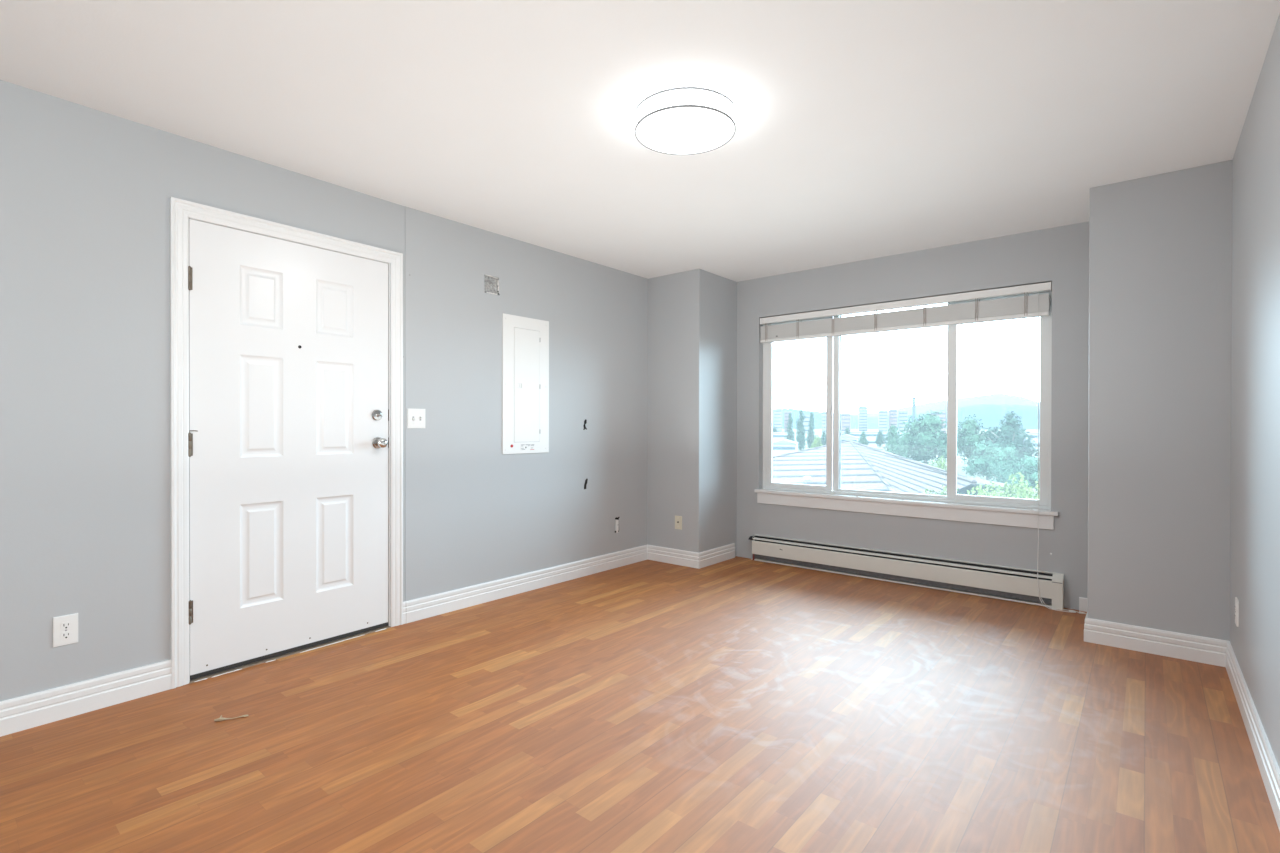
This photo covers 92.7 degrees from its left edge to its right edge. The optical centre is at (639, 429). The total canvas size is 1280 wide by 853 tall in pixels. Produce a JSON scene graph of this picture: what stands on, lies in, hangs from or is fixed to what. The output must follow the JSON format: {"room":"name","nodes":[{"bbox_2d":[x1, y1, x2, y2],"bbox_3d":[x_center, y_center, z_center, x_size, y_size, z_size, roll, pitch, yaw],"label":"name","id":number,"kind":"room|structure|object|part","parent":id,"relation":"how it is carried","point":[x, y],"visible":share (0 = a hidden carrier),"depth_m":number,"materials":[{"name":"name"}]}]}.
{"room":"empty living room","nodes":[
{"label":"empty living room","id":0,"kind":"room"},
{"bbox_2d":[0,80,404,700],"bbox_3d":[-2.510,-0.079,2.228,0.150,2.440,3.536,0,0,38],"label":"wall","id":1,"kind":"structure","parent":0,"point":[86,192],"depth_m":2.48,"materials":[{"name":"grey paint"}]},
{"bbox_2d":[53,613,77,646],"bbox_3d":[-2.271,0.795,2.417,0.008,0.117,0.074,0,0,38],"label":"wall outlet","id":2,"kind":"object","parent":1,"relation":"attached to","point":[65,628],"visible":1,"depth_m":2.41,"materials":[{"name":"white plastic"}]},
{"bbox_2d":[60,631,71,638],"bbox_3d":[-2.268,0.814,2.415,0.002,0.028,0.034,0,0,37],"label":"receptacle","id":3,"kind":"object","parent":2,"relation":"attached to","point":[63,634],"depth_m":2.41,"materials":[{"name":"white plastic"}]},
{"bbox_2d":[60,621,71,629],"bbox_3d":[-2.268,0.775,2.415,0.002,0.028,0.034,0,0,37],"label":"receptacle","id":4,"kind":"object","parent":2,"relation":"attached to","point":[64,625],"depth_m":2.41,"materials":[{"name":"white plastic"}]},
{"bbox_2d":[0,659,171,736],"bbox_3d":[-2.746,1.079,1.793,0.015,0.126,2.252,0,0,37],"label":"baseboard","id":5,"kind":"structure","parent":1,"relation":"attached to","point":[29,711],"depth_m":2.45,"materials":[{"name":"white paint"}]},
{"bbox_2d":[170,197,402,688],"bbox_3d":[-1.781,0.060,3.165,0.169,2.156,1.106,0,0,38],"label":"door frame","id":6,"kind":"structure","parent":1,"relation":"attached to","point":[181,211],"depth_m":2.73,"materials":[{"name":"white paint"}]},
{"bbox_2d":[188,219,387,678],"bbox_3d":[-1.726,0.090,3.113,0.114,2.072,0.962,0,0,37],"label":"door","id":7,"kind":"structure","parent":1,"relation":"in","point":[288,433],"depth_m":3.06,"materials":[{"name":"white paint"}]},
{"bbox_3d":[-1.455,0.077,3.433,0.066,0.066,0.066,0,0,38],"label":"knob","id":8,"kind":"part","parent":7,"relation":"part of","materials":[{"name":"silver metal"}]},
{"bbox_2d":[405,206,647,600],"bbox_3d":[-0.684,-0.087,4.539,0.160,2.440,2.358,0,0,40],"label":"wall","id":9,"kind":"structure","parent":0,"point":[476,513],"depth_m":4.14,"materials":[{"name":"grey paint"}]},
{"bbox_2d":[407,408,424,427],"bbox_3d":[-1.323,-0.064,3.628,0.018,0.117,0.116,0,0,40],"label":"light switch","id":10,"kind":"object","parent":9,"relation":"attached to","point":[415,417],"visible":1,"depth_m":3.62,"materials":[{"name":"white plastic"}]},
{"bbox_2d":[484,274,499,294],"bbox_3d":[-0.983,-0.956,4.056,0.016,0.120,0.117,0,0,40],"label":"wall patch","id":11,"kind":"structure","parent":9,"relation":"attached to","point":[491,283],"depth_m":4.05,"materials":[{"name":"paint"}]},
{"bbox_2d":[502,313,548,453],"bbox_3d":[-0.792,-0.306,4.272,0.012,0.949,0.411,0,0,40],"label":"electrical panel","id":12,"kind":"object","parent":9,"relation":"attached to","point":[525,351],"visible":1,"depth_m":4.25,"materials":[{"name":"white metal"}]},
{"bbox_3d":[-0.791,-0.305,4.276,0.008,0.785,0.227,0,0,40],"label":"panel door","id":13,"kind":"part","parent":12,"relation":"part of","materials":[{"name":"white metal"}]},
{"bbox_2d":[403,543,734,623],"bbox_3d":[-0.277,1.071,4.481,0.557,0.126,2.829,0,0,40],"label":"baseboard","id":14,"kind":"structure","parent":9,"relation":"attached to","point":[445,602],"depth_m":4.43,"materials":[{"name":"white paint"}]},
{"bbox_2d":[615,519,618,532],"bbox_3d":[-0.197,0.798,5.027,0.036,0.106,0.031,0,0,40],"label":"outlet","id":15,"kind":"object","parent":9,"relation":"attached to","point":[616,520],"visible":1,"depth_m":5.01,"materials":[{"name":"white plastic"}]},
{"bbox_2d":[0,556,1279,852],"bbox_3d":[-0.188,1.244,2.234,4.356,0.200,6.592,0,0,40],"label":"floor","id":16,"kind":"structure","parent":0,"point":[737,704],"depth_m":2.27,"materials":[{"name":"brown wood"}]},
{"bbox_2d":[211,669,240,677],"bbox_3d":[-1.925,1.136,2.848,0.009,0.005,0.125,0,0,37],"label":"flake","id":17,"kind":"object","parent":16,"relation":"on","point":[237,669],"visible":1,"depth_m":2.84,"materials":[{"name":"paint"}]},
{"bbox_2d":[214,715,247,720],"bbox_3d":[-1.609,1.132,2.405,0.116,0.019,0.018,0,0,-23],"label":"wood splinter","id":18,"kind":"object","parent":16,"relation":"on","point":[220,718],"visible":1,"depth_m":2.40,"materials":[{"name":"beige wood"}]},
{"bbox_2d":[189,626,390,682],"bbox_3d":[-1.787,1.133,3.170,0.162,0.010,0.968,0,0,37],"label":"threshold","id":19,"kind":"object","parent":16,"relation":"on","point":[384,627],"visible":0.3,"depth_m":3.06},
{"bbox_2d":[300,635,362,652],"bbox_3d":[-1.623,1.135,3.237,0.007,0.006,0.340,0,0,38],"label":"flake","id":20,"kind":"object","parent":16,"relation":"on","point":[361,635],"visible":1,"depth_m":3.23,"materials":[{"name":"paint"}]},
{"bbox_2d":[0,0,1279,281],"bbox_3d":[-0.184,-1.396,2.222,4.356,0.200,6.592,0,0,40],"label":"ceiling","id":21,"kind":"structure","parent":0,"point":[866,129],"depth_m":2.38,"materials":[{"name":"paint"}]},
{"bbox_2d":[635,87,735,154],"bbox_3d":[0.184,-1.252,2.506,0.412,0.090,0.412,0,0,40],"label":"ceiling light","id":22,"kind":"object","parent":21,"relation":"attached to","point":[678,120],"visible":1,"depth_m":2.41,"materials":[{"name":"white plastic"}]},
{"bbox_2d":[636,107,733,153],"bbox_3d":[0.184,-1.214,2.506,0.402,0.016,0.402,0,0,40],"label":"diffuser","id":23,"kind":"object","parent":22,"relation":"attached to","point":[666,130],"depth_m":2.46,"materials":[{"name":"white plastic"}]},
{"bbox_3d":[0.184,-1.254,2.506,0.402,0.064,0.402,0,0,40],"label":"lamp shade","id":24,"kind":"part","parent":22,"relation":"part of","materials":[{"name":"white plastic"}]},
{"bbox_2d":[647,269,736,555],"bbox_3d":[0.451,-0.089,5.399,0.589,2.440,0.615,0,0,40],"label":"wall column","id":25,"kind":"structure","parent":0,"point":[692,314],"depth_m":5.15,"materials":[{"name":"grey paint"}]},
{"bbox_2d":[675,516,681,529],"bbox_3d":[0.317,0.780,5.103,0.072,0.112,0.016,0,0,40],"label":"cable jack","id":26,"kind":"object","parent":25,"relation":"attached to","point":[678,519],"visible":1,"depth_m":5.10,"materials":[{"name":"beige plastic"}]},
{"bbox_2d":[736,221,1088,609],"bbox_3d":[1.905,-0.084,4.672,4.056,2.440,0.160,0,0,40],"label":"wall","id":27,"kind":"structure","parent":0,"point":[1059,256],"depth_m":4.28,"materials":[{"name":"grey paint"}]},
{"bbox_2d":[748,534,1063,609],"bbox_3d":[1.819,1.028,4.593,2.248,0.218,0.076,0,0,40],"label":"baseboard heater","id":28,"kind":"object","parent":27,"relation":"attached to","point":[1020,585],"visible":1,"depth_m":4.41,"materials":[{"name":"beige metal"}]},
{"bbox_3d":[1.828,1.022,4.624,2.162,0.205,0.017,0,0,40],"label":"plate","id":29,"kind":"part","parent":28,"relation":"part of","materials":[{"name":"beige metal"}]},
{"bbox_2d":[754,489,1058,529],"bbox_3d":[1.870,0.584,4.644,2.180,0.118,0.130,0,0,40],"label":"window sill","id":30,"kind":"structure","parent":27,"relation":"attached to","point":[986,514],"depth_m":4.46,"materials":[{"name":"white paint"}]},
{"bbox_2d":[762,291,1051,509],"bbox_3d":[1.902,-0.219,4.689,2.110,1.487,0.107,0,0,40],"label":"window","id":31,"kind":"structure","parent":27,"relation":"attached to","point":[833,393],"depth_m":4.40,"materials":[{"name":"white plastic"}]},
{"bbox_3d":[1.328,-0.222,5.147,0.606,1.438,0.028,0,0,40],"label":"sash","id":32,"kind":"part","parent":31,"relation":"part of","materials":[{"name":"white plastic"}]},
{"bbox_3d":[2.455,-0.216,4.213,0.614,1.438,0.028,0,0,40],"label":"sash","id":33,"kind":"part","parent":31,"relation":"part of","materials":[{"name":"white plastic"}]},
{"bbox_2d":[760,282,1085,613],"bbox_3d":[1.903,0.089,4.537,2.298,2.093,0.162,0,0,40],"label":"window blind","id":34,"kind":"object","parent":27,"relation":"attached to","point":[1031,306],"visible":1,"depth_m":4.43,"materials":[{"name":"white fabric"}]},
{"bbox_3d":[1.323,-0.833,5.080,0.018,0.154,0.062,0,0,40],"label":"ladder cord","id":35,"kind":"part","parent":34,"relation":"part of","materials":[{"name":"white fabric"}]},
{"bbox_3d":[1.812,-0.831,4.675,0.018,0.154,0.062,0,0,40],"label":"ladder cord","id":36,"kind":"part","parent":34,"relation":"part of","materials":[{"name":"white fabric"}]},
{"bbox_3d":[1.859,-0.757,4.639,2.086,0.026,0.054,0,0,40],"label":"rail","id":37,"kind":"part","parent":34,"relation":"part of","materials":[{"name":"white plastic"}]},
{"bbox_3d":[2.082,-0.829,4.451,0.018,0.154,0.062,0,0,40],"label":"ladder cord","id":38,"kind":"part","parent":34,"relation":"part of","materials":[{"name":"white fabric"}]},
{"bbox_3d":[2.340,-0.828,4.237,0.018,0.154,0.062,0,0,40],"label":"ladder cord","id":39,"kind":"part","parent":34,"relation":"part of","materials":[{"name":"white fabric"}]},
{"bbox_3d":[2.563,-0.827,4.052,0.018,0.154,0.062,0,0,40],"label":"ladder cord","id":40,"kind":"part","parent":34,"relation":"part of","materials":[{"name":"white fabric"}]},
{"bbox_3d":[2.609,0.119,3.884,0.064,2.042,0.210,0,0,-24],"label":"lift cord","id":41,"kind":"part","parent":34,"relation":"part of","materials":[{"name":"white fabric"}]},
{"bbox_2d":[1079,597,1087,611],"bbox_3d":[2.798,1.100,3.824,0.081,0.083,0.012,0,0,40],"label":"baseboard","id":42,"kind":"structure","parent":27,"relation":"attached to","point":[1083,602],"depth_m":3.83,"materials":[{"name":"white paint"}]},
{"bbox_2d":[1088,160,1232,640],"bbox_3d":[2.863,-0.076,3.359,0.604,2.440,0.678,0,0,40],"label":"wall column","id":43,"kind":"structure","parent":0,"point":[1160,245],"depth_m":3.10,"materials":[{"name":"grey paint"}]},
{"bbox_2d":[1084,611,1229,666],"bbox_3d":[2.783,1.081,3.320,0.568,0.126,0.541,0,0,40],"label":"baseboard","id":44,"kind":"structure","parent":43,"relation":"attached to","point":[1200,649],"depth_m":3.10,"materials":[{"name":"white paint"}]},
{"bbox_2d":[1230,13,1279,768],"bbox_3d":[1.314,-0.068,0.977,0.150,2.440,6.482,0,0,40],"label":"wall","id":45,"kind":"structure","parent":0,"point":[1255,333],"depth_m":2.22,"materials":[{"name":"grey paint"}]},
{"bbox_2d":[1235,597,1238,626],"bbox_3d":[2.631,0.805,2.696,0.008,0.117,0.074,0,0,40],"label":"wall outlet","id":46,"kind":"object","parent":45,"relation":"attached to","point":[1236,598],"visible":1,"depth_m":2.67,"materials":[{"name":"white plastic"}]},
{"bbox_2d":[1226,642,1279,830],"bbox_3d":[1.050,1.090,0.795,0.015,0.126,5.559,0,0,40],"label":"baseboard","id":47,"kind":"structure","parent":45,"relation":"attached to","point":[1269,769],"depth_m":2.13,"materials":[{"name":"white paint"}]},
{"label":"outside","id":48,"kind":"structure","parent":0,"visible":0},
{"bbox_2d":[782,429,1039,494],"bbox_3d":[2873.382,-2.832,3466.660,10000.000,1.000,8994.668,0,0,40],"label":"ground","id":49,"kind":"structure","parent":48,"point":[818,432],"depth_m":184.36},
{"bbox_2d":[774,409,781,431],"bbox_3d":[180.672,-10.663,800.068,10.920,30.900,12.480,0,0,14],"label":"apartment block","id":50,"kind":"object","parent":49,"relation":"on","point":[777,412],"visible":0.9,"depth_m":794.10,"materials":[{"name":"white concrete"}]},
{"bbox_2d":[773,432,794,442],"bbox_3d":[55.375,4.211,239.994,10.608,5.871,14.560,0,0,11],"label":"warehouse","id":51,"kind":"structure","parent":49,"relation":"on","point":[777,436],"depth_m":233.34,"materials":[{"name":"white"}]},
{"bbox_2d":[773,439,797,455],"bbox_3d":[32.029,4.923,135.047,5.616,5.332,9.720,0,0,17],"label":"house","id":52,"kind":"structure","parent":49,"relation":"on","point":[783,446],"depth_m":130.71,"materials":[{"name":"white"}]},
{"bbox_2d":[784,411,791,431],"bbox_3d":[198.543,-9.594,820.068,9.776,28.634,12.480,0,0,14],"label":"apartment block","id":53,"kind":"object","parent":49,"relation":"on","point":[786,413],"visible":0.58,"depth_m":814.72,"materials":[{"name":"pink concrete"}]},
{"bbox_2d":[785,412,795,440],"bbox_3d":[36.857,1.900,150.059,2.877,12.121,2.509,0,0,28],"label":"broadleaf tree","id":54,"kind":"object","parent":49,"relation":"on","point":[790,434],"visible":0.64,"depth_m":149.81,"materials":[{"name":"green plant"}]},
{"bbox_2d":[795,409,806,449],"bbox_3d":[43.618,1.258,165.514,3.869,13.375,3.374,0,0,-29],"label":"broadleaf tree","id":55,"kind":"object","parent":49,"relation":"on","point":[801,440],"visible":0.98,"depth_m":165.00,"materials":[{"name":"green plant"}]},
{"bbox_2d":[799,415,809,432],"bbox_3d":[219.496,-7.053,811.672,16.640,23.690,12.480,0,0,14],"label":"apartment block","id":56,"kind":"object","parent":49,"relation":"on","point":[806,421],"visible":0.4,"depth_m":805.42,"materials":[{"name":"white"}]},
{"bbox_2d":[806,412,816,447],"bbox_3d":[42.096,1.812,149.918,2.595,12.330,2.976,0,0,-19],"label":"broadleaf tree","id":57,"kind":"object","parent":49,"relation":"on","point":[810,436],"visible":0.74,"depth_m":149.64,"materials":[{"name":"green plant"}]},
{"bbox_2d":[810,436,822,447],"bbox_3d":[40.556,4.672,140.029,3.885,6.826,3.777,0,0,-23],"label":"shrub","id":58,"kind":"object","parent":49,"relation":"on","point":[816,443],"visible":0.39,"depth_m":139.38,"materials":[{"name":"green plant"}]},
{"bbox_2d":[820,432,825,444],"bbox_3d":[72.628,4.113,241.543,5.457,6.729,4.606,0,0,32],"label":"broadleaf tree","id":59,"kind":"object","parent":49,"relation":"on","point":[823,437],"visible":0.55,"depth_m":240.71,"materials":[{"name":"green plant"}]},
{"bbox_2d":[822,411,825,432],"bbox_3d":[243.524,-9.231,800.061,10.920,28.222,12.480,0,0,17],"label":"apartment block","id":60,"kind":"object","parent":49,"relation":"on","point":[823,412],"visible":0.53,"depth_m":794.87,"materials":[{"name":"white concrete"}]},
{"bbox_2d":[841,413,850,430],"bbox_3d":[285.221,-8.623,850.058,14.456,26.677,14.560,0,0,17],"label":"apartment block","id":61,"kind":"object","parent":49,"relation":"on","point":[845,417],"visible":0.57,"depth_m":843.25,"materials":[{"name":"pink concrete"}]},
{"bbox_2d":[843,428,851,434],"bbox_3d":[79.418,3.131,233.986,4.188,9.045,4.218,0,0,-14],"label":"broadleaf tree","id":62,"kind":"object","parent":49,"relation":"on","point":[847,431],"visible":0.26,"depth_m":233.42,"materials":[{"name":"green plant"}]},
{"bbox_2d":[841,434,858,441],"bbox_3d":[70.819,4.497,210.050,8.208,5.616,9.720,0,0,20],"label":"house","id":63,"kind":"structure","parent":49,"relation":"on","point":[845,437],"depth_m":205.39,"materials":[{"name":"white"}]},
{"bbox_2d":[858,406,867,431],"bbox_3d":[328.412,-14.658,900.092,12.272,38.419,12.480,0,0,17],"label":"tower block","id":64,"kind":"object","parent":49,"relation":"on","point":[862,410],"visible":0.94,"depth_m":894.57,"materials":[{"name":"white concrete"}]},
{"bbox_2d":[858,431,868,444],"bbox_3d":[83.998,4.114,229.764,4.320,6.885,5.348,0,0,36],"label":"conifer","id":65,"kind":"object","parent":49,"relation":"on","point":[863,440],"visible":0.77,"depth_m":228.96,"materials":[{"name":"green plant"}]},
{"bbox_2d":[841,431,903,446],"bbox_3d":[98.740,4.081,260.031,26.520,6.077,16.640,0,0,22],"label":"warehouse","id":66,"kind":"structure","parent":49,"relation":"on","point":[871,436],"depth_m":252.63,"materials":[{"name":"white"}]},
{"bbox_2d":[875,430,885,448],"bbox_3d":[88.233,3.816,224.414,3.930,7.652,3.959,0,0,-6],"label":"broadleaf tree","id":67,"kind":"object","parent":49,"relation":"on","point":[879,439],"visible":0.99,"depth_m":223.66,"materials":[{"name":"green plant"}]},
{"bbox_2d":[878,410,887,431],"bbox_3d":[337.988,-10.708,850.085,11.544,31.003,12.480,0,0,20],"label":"apartment block","id":68,"kind":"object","parent":49,"relation":"on","point":[882,426],"visible":0.92,"depth_m":844.49,"materials":[{"name":"white concrete"}]},
{"bbox_2d":[889,409,896,430],"bbox_3d":[351.906,-11.460,850.105,10.088,32.548,12.480,0,0,20],"label":"apartment block","id":69,"kind":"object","parent":49,"relation":"on","point":[892,412],"visible":0.76,"depth_m":844.28,"materials":[{"name":"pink concrete"}]},
{"bbox_2d":[881,424,907,457],"bbox_3d":[39.321,3.679,95.176,6.152,9.046,4.970,0,0,-18],"label":"broadleaf tree","id":70,"kind":"object","parent":49,"relation":"on","point":[893,439],"visible":0.43,"depth_m":94.54,"materials":[{"name":"green plant"}]},
{"bbox_2d":[898,411,907,431],"bbox_3d":[365.899,-9.997,850.072,11.544,29.664,12.480,0,0,20],"label":"apartment block","id":71,"kind":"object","parent":49,"relation":"on","point":[902,415],"visible":0.77,"depth_m":844.69,"materials":[{"name":"white concrete"}]},
{"bbox_2d":[772,440,1037,498],"bbox_3d":[10.271,4.354,23.130,18.313,7.422,36.557,0,0,40],"label":"roof","id":72,"kind":"structure","parent":49,"relation":"on","point":[863,467],"depth_m":19.04,"materials":[{"name":"grey tile"}]},
{"bbox_2d":[804,476,810,481],"bbox_3d":[4.816,1.742,17.575,0.240,0.780,0.240,0,0,40],"label":"roof vent","id":73,"kind":"object","parent":72,"relation":"attached to","point":[806,478],"depth_m":17.50,"materials":[{"name":"white"}]},
{"bbox_2d":[912,397,915,421],"bbox_3d":[358.720,-18.549,800.143,4.600,47.200,4.600,0,0,40],"label":"chimney stack","id":74,"kind":"object","parent":49,"relation":"on","point":[913,398],"visible":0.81,"depth_m":798.76,"materials":[{"name":"grey concrete"}]},
{"bbox_2d":[897,411,959,463],"bbox_3d":[51.361,2.383,109.948,11.111,11.853,10.844,0,0,22],"label":"broadleaf tree","id":75,"kind":"object","parent":49,"relation":"on","point":[922,440],"visible":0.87,"depth_m":108.13,"materials":[{"name":"green plant"}]},
{"bbox_2d":[928,455,946,469],"bbox_3d":[29.363,5.441,60.065,2.484,5.835,2.548,0,0,-24],"label":"shrub","id":76,"kind":"object","parent":49,"relation":"on","point":[943,464],"visible":0.08,"depth_m":59.76,"materials":[{"name":"green plant"}]},
{"bbox_2d":[930,411,945,433],"bbox_3d":[341.376,-7.498,699.996,16.640,25.956,14.560,0,0,25],"label":"apartment block","id":77,"kind":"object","parent":49,"relation":"on","point":[943,415],"visible":0.43,"depth_m":691.61,"materials":[{"name":"grey concrete"}]},
{"bbox_2d":[922,485,958,495],"bbox_3d":[5.460,4.580,11.017,1.044,7.271,1.084,0,0,-11],"label":"young tree","id":78,"kind":"object","parent":49,"relation":"on","point":[944,488],"visible":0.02,"depth_m":11.00,"materials":[{"name":"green plant"}]},
{"bbox_2d":[957,414,991,465],"bbox_3d":[65.624,2.589,121.694,8.084,11.323,8.283,0,0,15],"label":"broadleaf tree","id":79,"kind":"object","parent":49,"relation":"on","point":[967,437],"visible":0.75,"depth_m":120.33,"materials":[{"name":"green plant"}]},
{"bbox_2d":[960,484,992,496],"bbox_3d":[4.787,4.509,8.910,0.976,7.434,0.940,0,0,10],"label":"young tree","id":80,"kind":"object","parent":49,"relation":"on","point":[980,491],"visible":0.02,"depth_m":8.82,"materials":[{"name":"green plant"}]},
{"bbox_2d":[961,440,1005,480],"bbox_3d":[49.029,4.843,86.102,6.166,6.637,6.102,0,0,-10],"label":"broadleaf tree","id":81,"kind":"object","parent":49,"relation":"on","point":[985,457],"visible":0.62,"depth_m":85.62,"materials":[{"name":"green plant"}]},
{"bbox_2d":[977,481,1007,496],"bbox_3d":[6.826,4.599,11.550,1.301,7.230,1.253,0,0,1],"label":"young tree","id":82,"kind":"object","parent":49,"relation":"on","point":[994,492],"visible":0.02,"depth_m":11.50,"materials":[{"name":"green plant"}]},
{"bbox_2d":[983,426,1002,442],"bbox_3d":[76.928,3.548,132.996,7.883,9.131,7.941,0,0,-42],"label":"broadleaf tree","id":83,"kind":"object","parent":49,"relation":"on","point":[989,430],"visible":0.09,"depth_m":132.48,"materials":[{"name":"green plant"}]},
{"bbox_2d":[990,463,1016,489],"bbox_3d":[38.612,5.849,64.778,2.749,4.687,3.248,0,0,-14],"label":"broadleaf tree","id":84,"kind":"object","parent":49,"relation":"on","point":[1003,475],"visible":0.36,"depth_m":64.57,"materials":[{"name":"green plant"}]},
{"bbox_2d":[988,443,1021,481],"bbox_3d":[45.502,4.931,75.968,4.316,6.532,4.271,0,0,-41],"label":"broadleaf tree","id":85,"kind":"object","parent":49,"relation":"on","point":[1009,452],"visible":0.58,"depth_m":75.45,"materials":[{"name":"green plant"}]},
{"bbox_2d":[982,411,1039,466],"bbox_3d":[63.042,2.611,104.147,10.705,11.386,9.035,0,0,11],"label":"broadleaf tree","id":86,"kind":"object","parent":49,"relation":"on","point":[1010,430],"visible":0.53,"depth_m":102.65,"materials":[{"name":"green plant"}]},
{"bbox_2d":[1002,472,1035,498],"bbox_3d":[5.977,4.481,9.767,1.083,7.489,1.055,0,0,-38],"label":"young tree","id":87,"kind":"object","parent":49,"relation":"on","point":[1019,490],"visible":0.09,"depth_m":9.69,"materials":[{"name":"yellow plant"}]},
{"bbox_2d":[1009,454,1039,493],"bbox_3d":[44.711,5.481,69.595,5.085,5.373,5.138,0,0,23],"label":"broadleaf tree","id":88,"kind":"object","parent":49,"relation":"on","point":[1029,469],"visible":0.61,"depth_m":68.90,"materials":[{"name":"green plant"}]},
{"bbox_2d":[1026,481,1037,499],"bbox_3d":[5.196,4.460,7.627,0.963,7.550,0.973,0,0,28],"label":"young tree","id":89,"kind":"object","parent":49,"relation":"on","point":[1035,496],"visible":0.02,"depth_m":7.75,"materials":[{"name":"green plant"}]},
{"bbox_2d":[1026,432,1039,448],"bbox_3d":[149.061,4.292,230.012,6.240,6.077,14.560,0,0,34],"label":"warehouse","id":90,"kind":"structure","parent":49,"relation":"on","point":[1035,434],"depth_m":224.20,"materials":[{"name":"white"}]},
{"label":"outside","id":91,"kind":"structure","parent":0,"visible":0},
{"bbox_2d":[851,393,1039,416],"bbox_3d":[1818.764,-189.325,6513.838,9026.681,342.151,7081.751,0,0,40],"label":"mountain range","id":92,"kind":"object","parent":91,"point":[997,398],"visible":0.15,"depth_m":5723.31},
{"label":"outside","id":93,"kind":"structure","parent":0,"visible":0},
{"bbox_2d":[773,404,1039,428],"bbox_3d":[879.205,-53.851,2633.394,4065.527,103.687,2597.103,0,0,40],"label":"wooded hill","id":94,"kind":"structure","parent":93,"point":[990,415],"depth_m":2321.48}
]}

